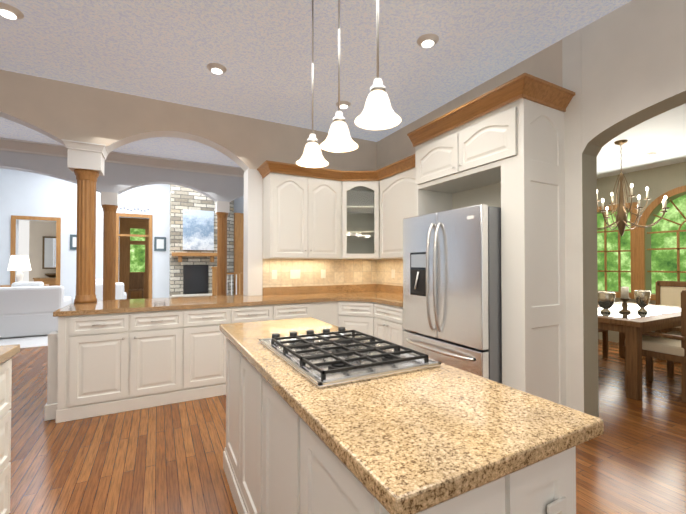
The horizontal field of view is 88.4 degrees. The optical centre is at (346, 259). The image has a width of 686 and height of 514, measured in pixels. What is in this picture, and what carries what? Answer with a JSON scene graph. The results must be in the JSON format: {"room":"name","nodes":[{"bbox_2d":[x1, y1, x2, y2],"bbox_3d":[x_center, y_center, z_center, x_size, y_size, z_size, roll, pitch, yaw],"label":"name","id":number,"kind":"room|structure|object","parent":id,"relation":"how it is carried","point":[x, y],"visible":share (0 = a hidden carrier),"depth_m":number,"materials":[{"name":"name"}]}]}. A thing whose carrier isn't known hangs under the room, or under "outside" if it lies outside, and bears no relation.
{"room":"kitchen","nodes":[
{"label":"kitchen","id":0,"kind":"room"},
{"bbox_2d":[0,335,47,347],"bbox_3d":[-5.495,1.432,8.087,10.200,0.054,5.000,0,-1,-28],"label":"floor","id":1,"kind":"structure","parent":0,"point":[32,341],"depth_m":5.94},
{"bbox_2d":[0,255,48,286],"bbox_3d":[-7.403,0.657,7.954,1.000,1.500,0.450,0,-1,-28],"label":"console table","id":2,"kind":"object","parent":1,"relation":"on","point":[19,263],"visible":0.6,"depth_m":7.84,"materials":[{"name":"brown wood"}]},
{"bbox_2d":[7,255,30,281],"bbox_3d":[-7.365,0.242,7.951,0.400,0.670,0.400,0,-1,-28],"label":"table lamp","id":3,"kind":"object","parent":2,"relation":"on","point":[19,263],"depth_m":7.85,"materials":[{"name":"white fabric"}]},
{"bbox_2d":[0,282,72,337],"bbox_3d":[-5.930,0.892,6.681,1.050,0.960,0.970,0,-1,-28],"label":"sofa","id":4,"kind":"object","parent":1,"relation":"on","point":[28,308],"visible":0.83,"depth_m":6.30,"materials":[{"name":"white fabric"}]},
{"bbox_2d":[11,282,43,286],"bbox_3d":[-5.851,0.625,6.482,0.450,0.430,0.140,0,-1,-28],"label":"pillow","id":5,"kind":"object","parent":4,"relation":"on","point":[16,284],"depth_m":6.42,"materials":[{"name":"white fabric"}]},
{"bbox_2d":[75,279,126,299],"bbox_3d":[-5.426,0.906,7.858,0.850,0.960,0.920,0,-1,-28],"label":"armchair","id":6,"kind":"object","parent":1,"relation":"on","point":[120,293],"visible":0.19,"depth_m":7.59,"materials":[{"name":"white fabric"}]},
{"bbox_2d":[95,279,102,282],"bbox_3d":[-5.358,0.639,7.681,0.450,0.430,0.140,0,-1,-28],"label":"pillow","id":7,"kind":"object","parent":6,"relation":"on","point":[96,280],"depth_m":7.62,"materials":[{"name":"white fabric"}]},
{"bbox_2d":[172,265,211,296],"bbox_3d":[-4.164,0.789,9.910,1.320,1.280,0.447,0,-1,-28],"label":"fireplace","id":8,"kind":"object","parent":1,"relation":"on","point":[195,280],"visible":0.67,"depth_m":10.03,"materials":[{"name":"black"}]},
{"bbox_2d":[211,267,242,295],"bbox_3d":[-2.537,0.810,9.540,2.020,1.230,0.760,0,-1,-28],"label":"railing","id":9,"kind":"object","parent":1,"relation":"on","point":[214,281],"visible":0.31,"depth_m":9.30,"materials":[{"name":"brown wood"}]},
{"bbox_2d":[234,213,243,294],"bbox_3d":[-3.312,-0.003,11.412,0.730,2.900,0.617,0,-1,-28],"label":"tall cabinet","id":10,"kind":"object","parent":1,"relation":"on","point":[238,239],"visible":0.38,"depth_m":11.03,"materials":[{"name":"brown wood"}]},
{"bbox_2d":[0,168,243,301],"bbox_3d":[-6.579,-0.568,10.138,10.200,4.000,0.200,0,-1,-28],"label":"wall","id":11,"kind":"structure","parent":0,"point":[67,202],"depth_m":9.53,"materials":[{"name":"paint"}]},
{"bbox_2d":[10,215,60,285],"bbox_3d":[-8.086,0.151,9.194,1.000,2.540,0.030,0,-1,-28],"label":"door frame","id":12,"kind":"structure","parent":11,"relation":"attached to","point":[13,242],"depth_m":9.27,"materials":[{"name":"brown wood"}]},
{"bbox_2d":[70,234,76,249],"bbox_3d":[-7.335,-0.469,9.599,0.300,0.410,0.031,0,-1,-28],"label":"picture frame","id":13,"kind":"object","parent":11,"relation":"attached to","point":[73,242],"visible":0.36,"depth_m":9.55,"materials":[{"name":"grey"}]},
{"bbox_2d":[115,213,152,297],"bbox_3d":[-6.171,0.058,10.247,0.930,2.750,0.080,0,-1,-28],"label":"door frame","id":14,"kind":"structure","parent":11,"relation":"attached to","point":[150,217],"depth_m":10.27,"materials":[{"name":"brown wood"}]},
{"bbox_2d":[154,237,165,250],"bbox_3d":[-5.566,-0.463,10.544,0.310,0.420,0.031,0,-1,-28],"label":"picture frame","id":15,"kind":"object","parent":11,"relation":"attached to","point":[159,243],"visible":0.93,"depth_m":10.53,"materials":[{"name":"grey"}]},
{"bbox_2d":[0,150,243,201],"bbox_3d":[-4.151,-0.670,5.598,10.200,4.100,0.200,0,-1,-28],"label":"wall","id":16,"kind":"structure","parent":0,"point":[118,178],"depth_m":5.81,"materials":[{"name":"grey paint"}]},
{"bbox_2d":[0,137,243,177],"bbox_3d":[-4.080,-1.642,5.476,10.200,0.160,0.100,0,-1,-28],"label":"crown molding","id":17,"kind":"structure","parent":16,"relation":"attached to","point":[29,147],"depth_m":5.79,"materials":[{"name":"white"}]},
{"bbox_2d":[130,241,144,244],"bbox_3d":[-7.790,-0.623,13.166,0.480,0.140,0.080,0,-1,-28],"label":"wall panel","id":18,"kind":"object","parent":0,"point":[137,242],"visible":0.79,"depth_m":13.13,"materials":[{"name":"brown wood"}]},
{"bbox_2d":[130,218,144,228],"bbox_3d":[-7.790,-1.343,13.174,0.480,0.380,0.080,0,-1,-28],"label":"panel","id":19,"kind":"object","parent":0,"point":[137,223],"visible":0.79,"depth_m":13.13,"materials":[{"name":"brown wood"}]},
{"bbox_2d":[169,184,233,297],"bbox_3d":[-4.339,-0.562,10.656,1.760,4.000,1.000,0,-1,-28],"label":"stone wall","id":20,"kind":"structure","parent":0,"point":[181,198],"depth_m":10.04,"materials":[{"name":"grey brick"}]},
{"bbox_2d":[172,252,216,261],"bbox_3d":[-4.257,-0.060,9.989,1.240,0.260,0.237,0,-1,-28],"label":"mantel shelf","id":21,"kind":"object","parent":20,"relation":"attached to","point":[210,255],"visible":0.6,"depth_m":9.85,"materials":[{"name":"brown wood"}]},
{"bbox_2d":[183,209,213,249],"bbox_3d":[-4.240,-0.838,10.114,0.820,1.140,0.046,0,-1,-28],"label":"canvas painting","id":22,"kind":"object","parent":20,"relation":"attached to","point":[198,229],"visible":1,"depth_m":10.09},
{"bbox_2d":[0,0,631,166],"bbox_3d":[-2.291,-1.823,1.020,9.150,0.100,10.050,0,-1,-28],"label":"ceiling","id":23,"kind":"structure","parent":0,"point":[170,50],"depth_m":2.96,"materials":[{"name":"white paint"}]},
{"bbox_2d":[0,2,23,18],"bbox_3d":[-2.392,-1.741,2.490,0.177,0.031,0.177,0,-1,-28],"label":"recessed light","id":24,"kind":"object","parent":23,"relation":"in","point":[8,11],"visible":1,"depth_m":2.48,"materials":[{"name":"white"}]},
{"bbox_2d":[207,63,226,73],"bbox_3d":[-1.186,-1.733,3.226,0.177,0.031,0.177,0,-1,-28],"label":"recessed light","id":25,"kind":"object","parent":23,"relation":"in","point":[215,68],"visible":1,"depth_m":3.19,"materials":[{"name":"white"}]},
{"bbox_2d":[296,0,328,167],"bbox_3d":[-0.209,-1.166,2.177,0.206,1.186,0.206,0,-1,-28],"label":"pendant light","id":26,"kind":"object","parent":23,"relation":"hanging from","point":[312,157],"visible":1,"depth_m":2.16,"materials":[{"name":"white glass"}]},
{"bbox_2d":[320,0,358,152],"bbox_3d":[-0.040,-1.170,1.859,0.206,1.186,0.206,0,-1,-28],"label":"pendant light","id":27,"kind":"object","parent":23,"relation":"hanging from","point":[338,139],"visible":1,"depth_m":1.84,"materials":[{"name":"white glass"}]},
{"bbox_2d":[336,101,350,108],"bbox_3d":[-0.034,-1.724,3.955,0.177,0.031,0.177,0,-1,-28],"label":"recessed light","id":28,"kind":"object","parent":23,"relation":"in","point":[345,104],"visible":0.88,"depth_m":3.92,"materials":[{"name":"white"}]},
{"bbox_2d":[354,0,401,129],"bbox_3d":[0.135,-1.174,1.533,0.206,1.186,0.206,0,-1,-28],"label":"pendant light","id":29,"kind":"object","parent":23,"relation":"hanging from","point":[378,113],"visible":1,"depth_m":1.51,"materials":[{"name":"white glass"}]},
{"bbox_2d":[417,33,438,47],"bbox_3d":[0.650,-1.738,2.824,0.177,0.031,0.177,0,-1,-28],"label":"recessed light","id":30,"kind":"object","parent":23,"relation":"in","point":[427,40],"visible":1,"depth_m":2.80,"materials":[{"name":"white"}]},
{"bbox_2d":[0,70,637,298],"bbox_3d":[-3.991,-0.290,8.253,12.990,3.400,12.760,0,-1,-28],"label":"wall","id":31,"kind":"structure","parent":0,"point":[56,110],"depth_m":4.09,"materials":[{"name":"white paint"}]},
{"bbox_2d":[33,273,55,285],"bbox_3d":[-8.906,0.928,10.655,0.740,1.020,0.575,0,-1,-28],"label":"table","id":32,"kind":"object","parent":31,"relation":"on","point":[50,279],"visible":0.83,"depth_m":10.45,"materials":[{"name":"brown wood"}]},
{"bbox_2d":[44,273,55,276],"bbox_3d":[-8.880,0.478,10.654,0.380,0.120,0.380,0,-1,-28],"label":"bowl","id":33,"kind":"object","parent":32,"relation":"on","point":[47,274],"depth_m":10.54,"materials":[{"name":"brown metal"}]},
{"bbox_2d":[42,236,55,268],"bbox_3d":[-9.037,-0.209,10.912,0.560,1.000,0.040,0,-1,-28],"label":"mirror","id":34,"kind":"object","parent":31,"relation":"attached to","point":[49,253],"visible":0.57,"depth_m":10.84,"materials":[{"name":"grey mirror"}]},
{"bbox_2d":[263,120,376,180],"bbox_3d":[-0.262,-0.178,4.916,1.880,3.100,0.220,0,-1,-28],"label":"wall","id":35,"kind":"structure","parent":0,"point":[284,143],"depth_m":4.64,"materials":[{"name":"beige paint"}]},
{"bbox_2d":[243,169,262,295],"bbox_3d":[-1.175,-0.330,4.428,0.180,1.548,0.242,0,-1,-28],"label":"trim","id":36,"kind":"structure","parent":35,"relation":"attached to","point":[253,236],"depth_m":4.33,"materials":[{"name":"white wood"}]},
{"bbox_2d":[272,270,276,278],"bbox_3d":[-0.905,0.189,4.427,0.070,0.115,0.005,0,-1,-28],"label":"wall outlet","id":37,"kind":"object","parent":35,"relation":"attached to","point":[274,274],"visible":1,"depth_m":4.42,"materials":[{"name":"white plastic"}]},
{"bbox_2d":[290,270,299,278],"bbox_3d":[-0.662,0.191,4.556,0.140,0.115,0.005,0,-1,-28],"label":"wall outlet","id":38,"kind":"object","parent":35,"relation":"attached to","point":[294,274],"visible":1,"depth_m":4.55,"materials":[{"name":"white plastic"}]},
{"bbox_2d":[261,162,344,258],"bbox_3d":[-0.543,-0.561,4.446,0.938,1.104,0.346,0,-1,-28],"label":"upper cabinet","id":39,"kind":"object","parent":35,"relation":"attached to","point":[302,215],"depth_m":4.26,"materials":[{"name":"white wood"}]},
{"bbox_2d":[263,284,375,295],"bbox_3d":[-0.295,0.400,4.753,1.676,0.100,0.020,0,-1,-28],"label":"backsplash","id":40,"kind":"structure","parent":35,"relation":"attached to","point":[313,289],"depth_m":4.69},
{"bbox_2d":[321,270,325,277],"bbox_3d":[-0.314,0.193,4.743,0.070,0.115,0.005,0,-1,-28],"label":"wall outlet","id":41,"kind":"object","parent":35,"relation":"attached to","point":[323,273],"visible":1,"depth_m":4.74,"materials":[{"name":"white plastic"}]},
{"bbox_2d":[341,170,380,257],"bbox_3d":[0.178,-0.566,4.499,0.406,1.092,0.257,0,-1,-28],"label":"upper cabinet","id":42,"kind":"object","parent":35,"relation":"attached to","point":[354,214],"depth_m":4.54,"materials":[{"name":"white wood"}]},
{"bbox_2d":[341,206,379,213],"bbox_3d":[0.246,-0.674,4.732,0.757,0.018,0.587,0,-1,-28],"label":"shelf","id":43,"kind":"object","parent":42,"relation":"attached to","point":[352,209],"depth_m":4.70,"materials":[{"name":"beige"}]},
{"bbox_2d":[341,231,379,235],"bbox_3d":[0.246,-0.354,4.728,0.757,0.018,0.587,0,-1,-28],"label":"shelf","id":44,"kind":"object","parent":42,"relation":"attached to","point":[349,233],"depth_m":4.54,"materials":[{"name":"beige"}]},
{"bbox_2d":[9,339,685,513],"bbox_3d":[0.229,1.369,2.473,15.000,0.050,10.300,0,-1,-28],"label":"floor","id":45,"kind":"structure","parent":0,"point":[165,459],"depth_m":2.43,"materials":[{"name":"brown wood"}]},
{"bbox_2d":[0,344,19,513],"bbox_3d":[-1.067,0.856,0.005,0.721,0.920,3.560,0,-1,-28],"label":"base cabinet","id":46,"kind":"object","parent":45,"relation":"on","point":[7,352],"depth_m":1.63,"materials":[{"name":"white wood"}]},
{"bbox_2d":[60,323,183,422],"bbox_3d":[-2.097,0.915,3.427,0.890,0.880,0.644,0,-1,-28],"label":"base cabinet","id":47,"kind":"object","parent":45,"relation":"on","point":[106,357],"depth_m":3.12,"materials":[{"name":"white wood"}]},
{"bbox_2d":[48,291,402,334],"bbox_3d":[-0.847,0.459,3.771,3.577,0.040,1.756,0,-1,-28],"label":"countertop","id":48,"kind":"structure","parent":47,"relation":"on","point":[100,315],"depth_m":3.58,"materials":[{"name":"brown stone"}]},
{"bbox_2d":[74,169,98,302],"bbox_3d":[-2.674,-0.234,3.626,0.211,1.338,0.211,0,-1,-28],"label":"column","id":49,"kind":"structure","parent":48,"relation":"on","point":[86,237],"depth_m":3.56,"materials":[{"name":"brown wood"}]},
{"bbox_2d":[67,149,104,175],"bbox_3d":[-2.674,-1.023,3.635,0.270,0.240,0.270,0,-1,-28],"label":"column capital","id":50,"kind":"object","parent":49,"relation":"on","point":[86,160],"visible":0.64,"depth_m":3.52,"materials":[{"name":"white"}]},
{"bbox_2d":[61,139,108,159],"bbox_3d":[-2.665,-1.120,3.619,0.350,0.075,0.310,0,-1,-28],"label":"crown molding","id":51,"kind":"structure","parent":50,"relation":"on","point":[87,146],"depth_m":3.51,"materials":[{"name":"white wood"}]},
{"bbox_2d":[184,315,275,401],"bbox_3d":[-1.322,0.920,3.841,0.869,0.880,0.644,0,-1,-28],"label":"base cabinet","id":52,"kind":"object","parent":45,"relation":"on","point":[204,343],"depth_m":3.45,"materials":[{"name":"white wood"}]},
{"bbox_2d":[276,315,311,319],"bbox_3d":[-0.750,0.923,4.147,0.427,0.880,0.644,0,-1,-28],"label":"base cabinet","id":53,"kind":"object","parent":45,"relation":"on","point":[278,317],"depth_m":3.86,"materials":[{"name":"white wood"}]},
{"bbox_2d":[312,311,339,325],"bbox_3d":[-0.402,0.926,4.333,0.364,0.880,0.644,0,-1,-28],"label":"base cabinet","id":54,"kind":"object","parent":45,"relation":"on","point":[333,317],"depth_m":4.11,"materials":[{"name":"white wood"}]},
{"bbox_2d":[336,315,371,335],"bbox_3d":[0.109,1.013,4.078,0.306,0.700,0.307,0,-1,-28],"label":"base cabinet","id":55,"kind":"object","parent":45,"relation":"on","point":[361,325],"depth_m":4.07,"materials":[{"name":"white wood"}]},
{"bbox_2d":[340,311,371,318],"bbox_3d":[0.245,0.928,4.514,0.946,0.880,0.935,0,-1,-28],"label":"drawer","id":56,"kind":"object","parent":45,"relation":"on","point":[347,314],"depth_m":4.08,"materials":[{"name":"white wood"}]},
{"bbox_2d":[372,307,406,345],"bbox_3d":[0.724,0.921,3.925,0.656,0.880,0.556,0,-1,-28],"label":"base cabinet","id":57,"kind":"object","parent":45,"relation":"on","point":[387,325],"depth_m":3.74,"materials":[{"name":"white wood"}]},
{"bbox_2d":[223,337,575,513],"bbox_3d":[-0.071,0.894,1.601,0.638,0.880,1.880,0,-1,-28],"label":"kitchen island","id":58,"kind":"object","parent":45,"relation":"on","point":[273,464],"depth_m":1.11,"materials":[{"name":"white wood"}]},
{"bbox_2d":[219,317,603,513],"bbox_3d":[-0.087,0.434,1.600,0.649,0.040,1.940,0,-1,-28],"label":"island countertop","id":59,"kind":"structure","parent":58,"relation":"on","point":[418,434],"depth_m":0.93,"materials":[{"name":"beige stone"}]},
{"bbox_2d":[259,327,440,387],"bbox_3d":[-0.039,0.391,1.564,0.510,0.046,0.750,0,-1,-28],"label":"cooktop","id":60,"kind":"object","parent":59,"relation":"in","point":[342,357],"depth_m":1.39,"materials":[{"name":"silver metal"}]},
{"bbox_2d":[547,497,566,513],"bbox_3d":[0.510,0.643,0.854,0.070,0.115,0.009,0,-1,-28],"label":"outlet","id":61,"kind":"object","parent":58,"relation":"attached to","point":[555,505],"depth_m":0.86,"materials":[{"name":"beige plastic"}]},
{"bbox_2d":[403,204,501,383],"bbox_3d":[1.039,0.472,3.185,0.750,1.760,0.963,0,-1,-28],"label":"fridge","id":62,"kind":"object","parent":45,"relation":"on","point":[452,304],"visible":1,"depth_m":2.85,"materials":[{"name":"grey metal"}]},
{"bbox_2d":[407,73,574,405],"bbox_3d":[1.186,0.037,3.129,0.600,2.630,1.302,0,-1,-28],"label":"cabinet","id":63,"kind":"object","parent":45,"relation":"on","point":[509,160],"visible":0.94,"depth_m":2.69,"materials":[{"name":"white wood"}]},
{"bbox_2d":[598,329,608,356],"bbox_3d":[3.362,0.844,5.104,0.540,1.060,0.535,0,-1,-28],"label":"dining chair","id":64,"kind":"object","parent":45,"relation":"on","point":[605,341],"visible":0.02,"depth_m":4.99,"materials":[{"name":"brown wood"}]},
{"bbox_2d":[598,287,680,399],"bbox_3d":[3.376,0.839,4.230,1.900,1.050,1.020,0,-1,-28],"label":"dining table","id":65,"kind":"object","parent":45,"relation":"on","point":[630,323],"visible":0.81,"depth_m":3.64,"materials":[{"name":"brown wood"}]},
{"bbox_2d":[598,291,614,312],"bbox_3d":[2.947,0.484,4.016,0.180,0.235,0.180,0,-1,-28],"label":"goblet","id":66,"kind":"object","parent":65,"relation":"on","point":[606,299],"depth_m":3.96,"materials":[{"name":"silver metal"}]},
{"bbox_2d":[619,298,630,312],"bbox_3d":[3.171,0.522,4.022,0.110,0.160,0.110,0,-1,-28],"label":"candle holder","id":67,"kind":"object","parent":65,"relation":"on","point":[624,305],"depth_m":4.00,"materials":[{"name":"brown metal"}]},
{"bbox_2d":[621,287,628,298],"bbox_3d":[3.171,0.377,4.024,0.072,0.130,0.072,0,-1,-28],"label":"candle","id":68,"kind":"object","parent":67,"relation":"on","point":[624,290],"depth_m":4.00,"materials":[{"name":"beige wax"}]},
{"bbox_2d":[634,290,650,312],"bbox_3d":[3.359,0.477,4.010,0.150,0.250,0.148,0,-1,-28],"label":"goblet","id":69,"kind":"object","parent":65,"relation":"on","point":[642,297],"depth_m":3.97,"materials":[{"name":"silver metal"}]},
{"bbox_2d":[622,290,685,401],"bbox_3d":[3.327,0.828,3.685,0.580,1.060,0.535,0,-1,-28],"label":"dining chair","id":70,"kind":"object","parent":45,"relation":"on","point":[660,345],"visible":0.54,"depth_m":3.48,"materials":[{"name":"beige fabric"}]},
{"bbox_2d":[667,331,680,377],"bbox_3d":[4.078,0.832,4.019,0.540,1.060,0.535,0,-1,-28],"label":"dining chair","id":71,"kind":"object","parent":45,"relation":"on","point":[670,368],"visible":0.27,"depth_m":4.09,"materials":[{"name":"brown wood"}]},
{"bbox_3d":[4.568,1.113,4.966,0.500,0.520,0.520,0,-1,-28],"label":"window","id":72,"kind":"structure","parent":45,"relation":"on","visible":0},
{"bbox_2d":[656,282,661,332],"bbox_3d":[4.675,0.856,5.287,0.050,1.040,0.050,0,-1,-28],"label":"back leg of the dining chair by the window","id":73,"kind":"object","parent":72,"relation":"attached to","point":[658,286],"visible":0.21,"depth_m":5.27,"materials":[{"name":"brown wood"}]},
{"bbox_2d":[377,0,685,417],"bbox_3d":[2.224,-0.211,2.044,0.204,3.100,7.630,0,-1,-28],"label":"wall","id":74,"kind":"structure","parent":0,"point":[633,63],"depth_m":2.67,"materials":[{"name":"beige paint"}]},
{"bbox_2d":[376,284,402,293],"bbox_3d":[0.789,0.397,4.486,0.020,0.100,1.473,0,-1,-28],"label":"backsplash","id":75,"kind":"structure","parent":74,"relation":"attached to","point":[390,288],"depth_m":4.83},
{"bbox_2d":[391,269,394,277],"bbox_3d":[0.630,0.193,4.782,0.005,0.115,0.070,0,-1,-28],"label":"wall outlet","id":76,"kind":"object","parent":74,"relation":"attached to","point":[392,273],"visible":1,"depth_m":4.79,"materials":[{"name":"white plastic"}]},
{"bbox_2d":[377,166,415,258],"bbox_3d":[0.773,-0.509,4.179,0.346,0.995,0.919,0,-1,-28],"label":"upper cabinet","id":77,"kind":"object","parent":74,"relation":"attached to","point":[395,194],"depth_m":4.19,"materials":[{"name":"white wood"}]},
{"bbox_2d":[597,162,685,342],"bbox_3d":[5.787,-0.041,3.760,0.200,2.800,7.300,0,-1,-28],"label":"wall","id":78,"kind":"structure","parent":0,"point":[658,181],"depth_m":5.59,"materials":[{"name":"beige paint"}]},
{"bbox_2d":[637,185,685,300],"bbox_3d":[4.950,-0.229,5.056,0.055,1.705,1.310,0,-1,-28],"label":"arched dining room window casing leg","id":79,"kind":"object","parent":78,"relation":"attached to","point":[650,209],"visible":0.85,"depth_m":5.56,"materials":[{"name":"brown wood"}]},
{"bbox_2d":[647,199,685,280],"bbox_3d":[5.041,-0.226,5.104,0.030,1.520,1.130,0,-1,-28],"label":"window","id":80,"kind":"structure","parent":78,"relation":"in","point":[678,248],"depth_m":5.27,"materials":[{"name":"brown wood"}]},
{"bbox_2d":[597,103,685,178],"bbox_3d":[4.177,-1.501,2.916,4.050,0.100,7.300,0,-1,-28],"label":"ceiling","id":81,"kind":"structure","parent":0,"point":[664,133],"depth_m":4.48,"materials":[{"name":"white paint"}]},
{"bbox_2d":[597,140,669,235],"bbox_3d":[3.334,-0.855,4.284,0.912,1.160,0.908,0,-1,-28],"label":"dining chandelier","id":82,"kind":"object","parent":81,"relation":"hanging from","point":[621,216],"visible":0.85,"depth_m":4.25,"materials":[{"name":"brown metal"}]},
{"bbox_2d":[644,151,660,156],"bbox_3d":[4.127,-1.415,4.759,0.177,0.031,0.177,0,-1,-28],"label":"recessed light","id":83,"kind":"object","parent":81,"relation":"in","point":[650,154],"visible":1,"depth_m":4.73,"materials":[{"name":"white"}]},
{"bbox_3d":[-7.193,1.480,12.111,3.000,0.050,3.700,0,-1,-28],"label":"floor","id":84,"kind":"structure","parent":0,"visible":0},
{"bbox_2d":[128,273,143,298],"bbox_3d":[-7.037,0.951,11.804,0.420,1.000,0.400,0,-1,-28],"label":"seat","id":85,"kind":"object","parent":84,"relation":"on","point":[136,281],"visible":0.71,"depth_m":11.92,"materials":[{"name":"brown wood"}]},
{"bbox_3d":[-3.860,1.322,5.730,0.260,0.120,0.260,0,-1,-28],"label":"pedestal","id":86,"kind":"object","parent":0,"visible":0},
{"bbox_2d":[102,204,117,299],"bbox_3d":[-3.860,0.192,5.743,0.224,2.140,0.224,0,-1,-28],"label":"column","id":87,"kind":"structure","parent":86,"relation":"on","point":[109,246],"depth_m":5.68,"materials":[{"name":"brown wood"}]},
{"bbox_3d":[-2.316,1.331,6.556,0.260,0.120,0.260,0,-1,-28],"label":"pedestal","id":88,"kind":"object","parent":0,"visible":0},
{"bbox_2d":[216,212,228,295],"bbox_3d":[-2.317,0.201,6.569,0.224,2.140,0.224,0,-1,-28],"label":"column","id":89,"kind":"structure","parent":88,"relation":"on","point":[222,217],"depth_m":6.50,"materials":[{"name":"brown wood"}]},
{"bbox_3d":[4.892,0.852,4.882,0.050,1.040,0.050,0,-1,-28],"label":"back leg of the dining chair by the window","id":90,"kind":"object","parent":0,"visible":0},
{"bbox_2d":[657,281,685,286],"bbox_3d":[4.784,0.354,5.090,0.050,0.080,0.480,0,-1,-28],"label":"railing","id":91,"kind":"object","parent":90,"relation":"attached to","point":[674,283],"visible":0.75,"depth_m":5.12,"materials":[{"name":"brown wood"}]},
{"bbox_2d":[660,286,685,306],"bbox_3d":[4.788,0.579,5.090,0.050,0.370,0.410,0,-1,-28],"label":"pad","id":92,"kind":"object","parent":90,"relation":"attached to","point":[670,296],"visible":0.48,"depth_m":5.14,"materials":[{"name":"beige fabric"}]},
{"label":"outside","id":93,"kind":"structure","parent":0,"visible":0},
{"bbox_2d":[130,228,144,271],"bbox_3d":[-7.756,-0.382,13.238,0.950,1.900,0.010,0,-1,-28],"label":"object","id":94,"kind":"object","parent":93,"point":[137,258],"visible":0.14,"depth_m":13.20,"materials":[{"name":"green glass"}]},
{"bbox_2d":[597,195,685,292],"bbox_3d":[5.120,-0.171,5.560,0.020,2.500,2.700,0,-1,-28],"label":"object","id":95,"kind":"object","parent":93,"point":[663,260],"depth_m":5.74,"materials":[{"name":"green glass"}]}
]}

